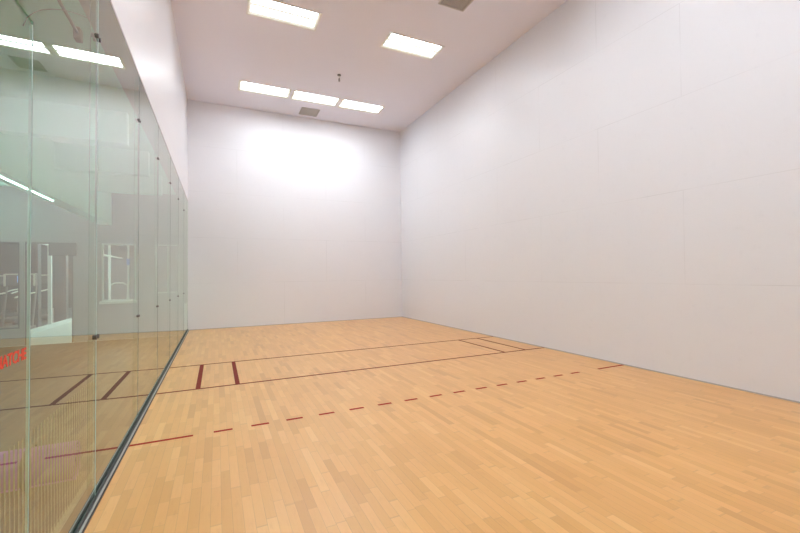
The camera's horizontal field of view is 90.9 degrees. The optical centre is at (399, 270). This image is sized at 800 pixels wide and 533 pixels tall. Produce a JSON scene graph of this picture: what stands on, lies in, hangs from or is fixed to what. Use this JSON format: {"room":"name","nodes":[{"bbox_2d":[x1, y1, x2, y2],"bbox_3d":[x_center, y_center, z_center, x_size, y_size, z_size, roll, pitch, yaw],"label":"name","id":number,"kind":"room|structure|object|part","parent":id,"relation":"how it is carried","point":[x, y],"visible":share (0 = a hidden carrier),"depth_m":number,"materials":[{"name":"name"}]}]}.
{"room":"sports hall","nodes":[
{"label":"sports hall","id":0,"kind":"room"},
{"bbox_2d":[0,243,71,309],"bbox_3d":[-14.600,0.011,19.108,9.000,3.700,0.150,0,-1,-25],"label":"wall","id":1,"kind":"structure","parent":0,"point":[8,251],"depth_m":17.75,"materials":[{"name":"grey paint"}]},
{"bbox_2d":[30,244,71,333],"bbox_3d":[-11.061,0.108,13.721,0.080,3.100,12.600,0,-1,-25],"label":"window","id":2,"kind":"structure","parent":1,"relation":"in","point":[50,324],"depth_m":11.01,"materials":[{"name":"white"}]},
{"bbox_2d":[0,0,94,145],"bbox_3d":[-4.917,-1.943,3.248,4.430,0.180,11.350,0,-1,-25],"label":"ceiling","id":3,"kind":"structure","parent":0,"point":[62,74],"depth_m":3.42,"materials":[{"name":"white paint"}]},
{"bbox_2d":[0,132,100,224],"bbox_3d":[-4.861,-1.437,5.213,0.220,0.790,7.500,0,-1,-25],"label":"wall","id":4,"kind":"structure","parent":3,"relation":"attached to","point":[69,191],"depth_m":5.35,"materials":[{"name":"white paint"}]},
{"bbox_2d":[0,176,27,189],"bbox_3d":[-4.629,-1.046,4.738,0.038,0.008,0.734,0,-1,-25],"label":"strip light","id":5,"kind":"object","parent":4,"relation":"attached to","point":[25,188],"depth_m":4.70,"materials":[{"name":"white plastic"}]},
{"bbox_2d":[32,191,53,200],"bbox_3d":[-4.979,-1.034,5.492,0.038,0.008,0.683,0,-1,-25],"label":"strip light","id":6,"kind":"object","parent":4,"relation":"attached to","point":[32,191],"depth_m":5.47,"materials":[{"name":"white plastic"}]},
{"bbox_2d":[0,95,94,142],"bbox_3d":[-5.213,-1.658,3.784,4.340,0.370,0.120,0,-1,-25],"label":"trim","id":7,"kind":"structure","parent":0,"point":[51,120],"depth_m":4.34,"materials":[{"name":"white paint"}]},
{"bbox_2d":[0,186,100,346],"bbox_3d":[-9.239,-0.232,7.526,8.970,3.600,0.100,0,-1,-25],"label":"wall","id":8,"kind":"structure","parent":0,"point":[50,222],"depth_m":8.36,"materials":[{"name":"grey paint"}]},
{"bbox_2d":[0,242,19,329],"bbox_3d":[-8.425,0.317,7.895,1.250,1.790,0.060,0,-1,-25],"label":"window","id":9,"kind":"structure","parent":8,"relation":"in","point":[18,327],"depth_m":8.12,"materials":[{"name":"grey"}]},
{"bbox_2d":[25,242,72,344],"bbox_3d":[-7.421,0.484,8.358,0.800,2.140,0.060,0,-1,-25],"label":"door","id":10,"kind":"structure","parent":8,"relation":"in","point":[25,242],"depth_m":8.18,"materials":[{"name":"grey"}]},
{"bbox_2d":[49,242,76,255],"bbox_3d":[-7.189,-0.448,8.403,0.470,0.280,0.038,0,-1,-25],"label":"wall sign","id":11,"kind":"object","parent":8,"relation":"attached to","point":[55,248],"visible":1,"depth_m":8.38,"materials":[{"name":"grey"}]},
{"bbox_2d":[54,142,98,172],"bbox_3d":[-5.887,-1.634,5.235,4.340,0.370,0.120,0,-1,-25],"label":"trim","id":12,"kind":"structure","parent":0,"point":[67,157],"depth_m":5.71,"materials":[{"name":"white paint"}]},
{"bbox_2d":[111,0,187,199],"bbox_3d":[-3.013,-3.343,4.619,0.198,2.940,12.190,0,-1,-25],"label":"wall","id":13,"kind":"structure","parent":0,"point":[148,26],"depth_m":5.39,"materials":[{"name":"white paint"}]},
{"bbox_2d":[0,172,99,191],"bbox_3d":[-6.561,-1.610,6.686,4.340,0.370,0.120,0,-1,-25],"label":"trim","id":14,"kind":"structure","parent":13,"relation":"attached to","point":[92,175],"depth_m":7.09,"materials":[{"name":"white paint"}]},
{"bbox_2d":[79,0,186,197],"bbox_3d":[-2.995,-1.863,4.603,0.197,0.019,12.190,0,-1,-25],"label":"trim","id":15,"kind":"structure","parent":13,"relation":"attached to","point":[80,1],"depth_m":3.51,"materials":[{"name":"grey metal"}]},
{"bbox_2d":[187,99,401,329],"bbox_3d":[-2.680,-1.557,11.575,6.296,6.370,0.200,0,-1,-25],"label":"wall","id":16,"kind":"structure","parent":0,"point":[292,219],"depth_m":11.24,"materials":[{"name":"white paint"}]},
{"bbox_2d":[194,317,391,329],"bbox_3d":[-2.679,1.521,11.407,6.054,0.012,0.012,0,-1,-25],"label":"trim","id":17,"kind":"structure","parent":16,"relation":"attached to","point":[386,317],"depth_m":11.21,"materials":[{"name":"grey"}]},
{"bbox_2d":[171,0,566,131],"bbox_3d":[-0.186,-4.544,5.952,6.466,0.020,12.590,0,-1,-25],"label":"ceiling","id":18,"kind":"structure","parent":0,"point":[221,45],"depth_m":8.08,"materials":[{"name":"paint"}]},
{"bbox_2d":[238,80,291,98],"bbox_3d":[-3.341,-4.493,9.735,1.216,0.091,0.546,0,-1,-25],"label":"ceiling light","id":19,"kind":"object","parent":18,"relation":"attached to","point":[245,86],"visible":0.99,"depth_m":9.73,"materials":[{"name":"white plastic"}]},
{"bbox_2d":[246,0,321,30],"bbox_3d":[-2.029,-4.540,6.910,1.216,0.091,0.546,0,-1,-25],"label":"ceiling light","id":20,"kind":"object","parent":18,"relation":"attached to","point":[273,10],"visible":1,"depth_m":6.91,"materials":[{"name":"white plastic"}]},
{"bbox_2d":[299,107,319,116],"bbox_3d":[-2.550,-4.443,11.072,0.500,0.012,0.500,0,-1,-25],"label":"ceiling vent","id":21,"kind":"object","parent":18,"relation":"in","point":[304,111],"visible":1,"depth_m":11.04,"materials":[{"name":"grey metal"}]},
{"bbox_2d":[300,108,317,115],"bbox_3d":[-2.550,-4.442,11.072,0.430,0.008,0.430,0,-1,-25],"label":"grille","id":22,"kind":"object","parent":21,"relation":"attached to","point":[304,111],"depth_m":11.04,"materials":[{"name":"grey metal"}]},
{"bbox_2d":[290,90,340,106],"bbox_3d":[-2.201,-4.502,10.264,1.216,0.091,0.546,0,-1,-25],"label":"ceiling light","id":23,"kind":"object","parent":18,"relation":"attached to","point":[296,95],"visible":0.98,"depth_m":10.26,"materials":[{"name":"white plastic"}]},
{"bbox_2d":[337,99,384,113],"bbox_3d":[-1.064,-4.511,10.792,1.216,0.091,0.546,0,-1,-25],"label":"ceiling light","id":24,"kind":"object","parent":18,"relation":"attached to","point":[346,104],"visible":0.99,"depth_m":10.78,"materials":[{"name":"white plastic"}]},
{"bbox_2d":[380,32,444,59],"bbox_3d":[0.247,-4.558,7.967,1.216,0.091,0.546,0,-1,-25],"label":"ceiling light","id":25,"kind":"object","parent":18,"relation":"attached to","point":[393,41],"visible":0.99,"depth_m":7.96,"materials":[{"name":"white plastic"}]},
{"bbox_2d":[438,0,472,11],"bbox_3d":[0.982,-4.537,6.577,0.500,0.012,0.500,0,-1,-25],"label":"ceiling vent","id":26,"kind":"object","parent":18,"relation":"in","point":[461,5],"visible":1,"depth_m":6.70,"materials":[{"name":"grey"}]},
{"bbox_2d":[442,0,470,8],"bbox_3d":[0.982,-4.536,6.577,0.430,0.008,0.430,0,-1,-25],"label":"grille","id":27,"kind":"object","parent":26,"relation":"attached to","point":[454,4],"depth_m":6.70,"materials":[{"name":"grey"}]},
{"bbox_2d":[0,308,799,532],"bbox_3d":[-6.730,1.607,9.427,15.096,0.101,24.190,0,-1,-25],"label":"floor","id":28,"kind":"structure","parent":0,"point":[394,424],"depth_m":3.27,"materials":[{"name":"brown wood"}]},
{"bbox_2d":[0,275,17,317],"bbox_3d":[-13.953,0.932,13.444,0.720,1.520,1.658,-1,-1,-11],"label":"treadmill","id":29,"kind":"object","parent":28,"relation":"on","point":[7,314],"visible":0.2,"depth_m":14.06,"materials":[{"name":"grey metal"}]},
{"bbox_2d":[0,273,37,328],"bbox_3d":[-9.702,0.835,9.465,0.720,1.520,1.658,-1,-1,-11],"label":"treadmill","id":30,"kind":"object","parent":28,"relation":"on","point":[11,279],"visible":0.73,"depth_m":10.16,"materials":[{"name":"grey metal"}]},
{"bbox_3d":[-9.844,0.255,10.190,0.700,0.320,0.019,-1,-1,-11],"label":"console trim","id":31,"kind":"part","parent":30,"relation":"part of","materials":[{"name":"white plastic"}]},
{"bbox_2d":[0,274,47,324],"bbox_3d":[-12.055,0.899,12.562,0.720,1.520,1.658,-1,-1,-11],"label":"treadmill","id":32,"kind":"object","parent":28,"relation":"on","point":[14,319],"visible":0.23,"depth_m":12.92,"materials":[{"name":"grey"}]},
{"bbox_2d":[31,244,40,327],"bbox_3d":[-9.864,0.059,10.572,0.300,3.100,0.220,0,-1,-25],"label":"column","id":33,"kind":"structure","parent":28,"relation":"on","point":[35,248],"depth_m":10.53,"materials":[{"name":"grey paint"}]},
{"bbox_2d":[0,440,81,492],"bbox_3d":[-2.595,1.295,2.503,0.850,0.276,0.276,0,-1,-25],"label":"rolled mat","id":34,"kind":"object","parent":28,"relation":"on","point":[20,450],"visible":0.52,"depth_m":2.54,"materials":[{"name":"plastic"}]},
{"bbox_2d":[0,379,93,532],"bbox_3d":[-1.534,1.075,1.439,0.024,0.660,2.970,0,-1,-25],"label":"guard","id":35,"kind":"object","parent":28,"relation":"on","point":[59,525],"visible":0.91,"depth_m":2.13,"materials":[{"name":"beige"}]},
{"bbox_3d":[-1.530,1.392,1.435,0.024,0.025,2.970,0,-1,-25],"label":"rail","id":36,"kind":"part","parent":35,"relation":"part of","materials":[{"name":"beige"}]},
{"bbox_2d":[54,256,67,321],"bbox_3d":[-10.769,0.092,12.522,0.300,3.100,0.220,0,-1,-25],"label":"column","id":37,"kind":"structure","parent":28,"relation":"on","point":[60,262],"depth_m":12.43,"materials":[{"name":"grey paint"}]},
{"bbox_2d":[28,0,187,532],"bbox_3d":[-3.241,-0.193,5.335,0.040,3.298,10.596,0,-1,-25],"label":"glass wall","id":38,"kind":"structure","parent":28,"relation":"on","point":[116,401],"depth_m":3.33,"materials":[{"name":"teal"}]},
{"bbox_2d":[0,24,32,532],"bbox_3d":[-1.261,0.186,1.151,0.070,2.385,0.991,0,-1,-25],"label":"door","id":39,"kind":"structure","parent":38,"relation":"in","point":[27,348],"depth_m":1.59,"materials":[{"name":"clear glass"}]},
{"bbox_2d":[23,9,84,25],"bbox_3d":[-1.725,-1.272,2.012,0.004,0.572,0.902,0,-1,-25],"label":"cable","id":40,"kind":"object","parent":38,"relation":"attached to","point":[42,9],"visible":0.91,"depth_m":1.79,"materials":[{"name":"grey plastic"}]},
{"bbox_2d":[57,0,82,42],"bbox_3d":[-1.508,-1.425,1.454,0.035,0.070,2.060,0,-1,-25],"label":"rail","id":41,"kind":"object","parent":38,"relation":"attached to","point":[77,32],"visible":1,"depth_m":2.33,"materials":[{"name":"grey"}]},
{"bbox_3d":[-1.497,-1.426,1.437,0.016,0.015,2.020,0,-1,-25],"label":"rail","id":42,"kind":"part","parent":41,"relation":"part of","materials":[{"name":"grey"}]},
{"bbox_2d":[87,64,90,493],"bbox_3d":[-1.922,-0.235,2.455,0.031,3.308,0.008,0,-1,-25],"label":"glass fin","id":43,"kind":"object","parent":38,"relation":"attached to","point":[90,64],"visible":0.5,"depth_m":2.44,"materials":[{"name":"teal"}]},
{"bbox_2d":[68,330,188,532],"bbox_3d":[-2.887,1.441,4.598,0.062,0.030,12.170,0,-1,-25],"label":"floor track","id":44,"kind":"object","parent":28,"relation":"on","point":[84,522],"visible":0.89,"depth_m":2.74,"materials":[{"name":"grey metal"}]},
{"bbox_2d":[400,0,799,401],"bbox_3d":[2.735,-1.673,7.150,0.200,6.370,12.390,0,-1,-25],"label":"wall","id":45,"kind":"structure","parent":0,"point":[620,182],"depth_m":5.70,"materials":[{"name":"white paint"}]},
{"bbox_2d":[402,316,799,402],"bbox_3d":[2.635,1.407,7.162,0.012,0.014,12.190,0,-1,-25],"label":"trim","id":46,"kind":"structure","parent":45,"relation":"attached to","point":[402,316],"depth_m":5.41,"materials":[{"name":"grey"}]}
]}

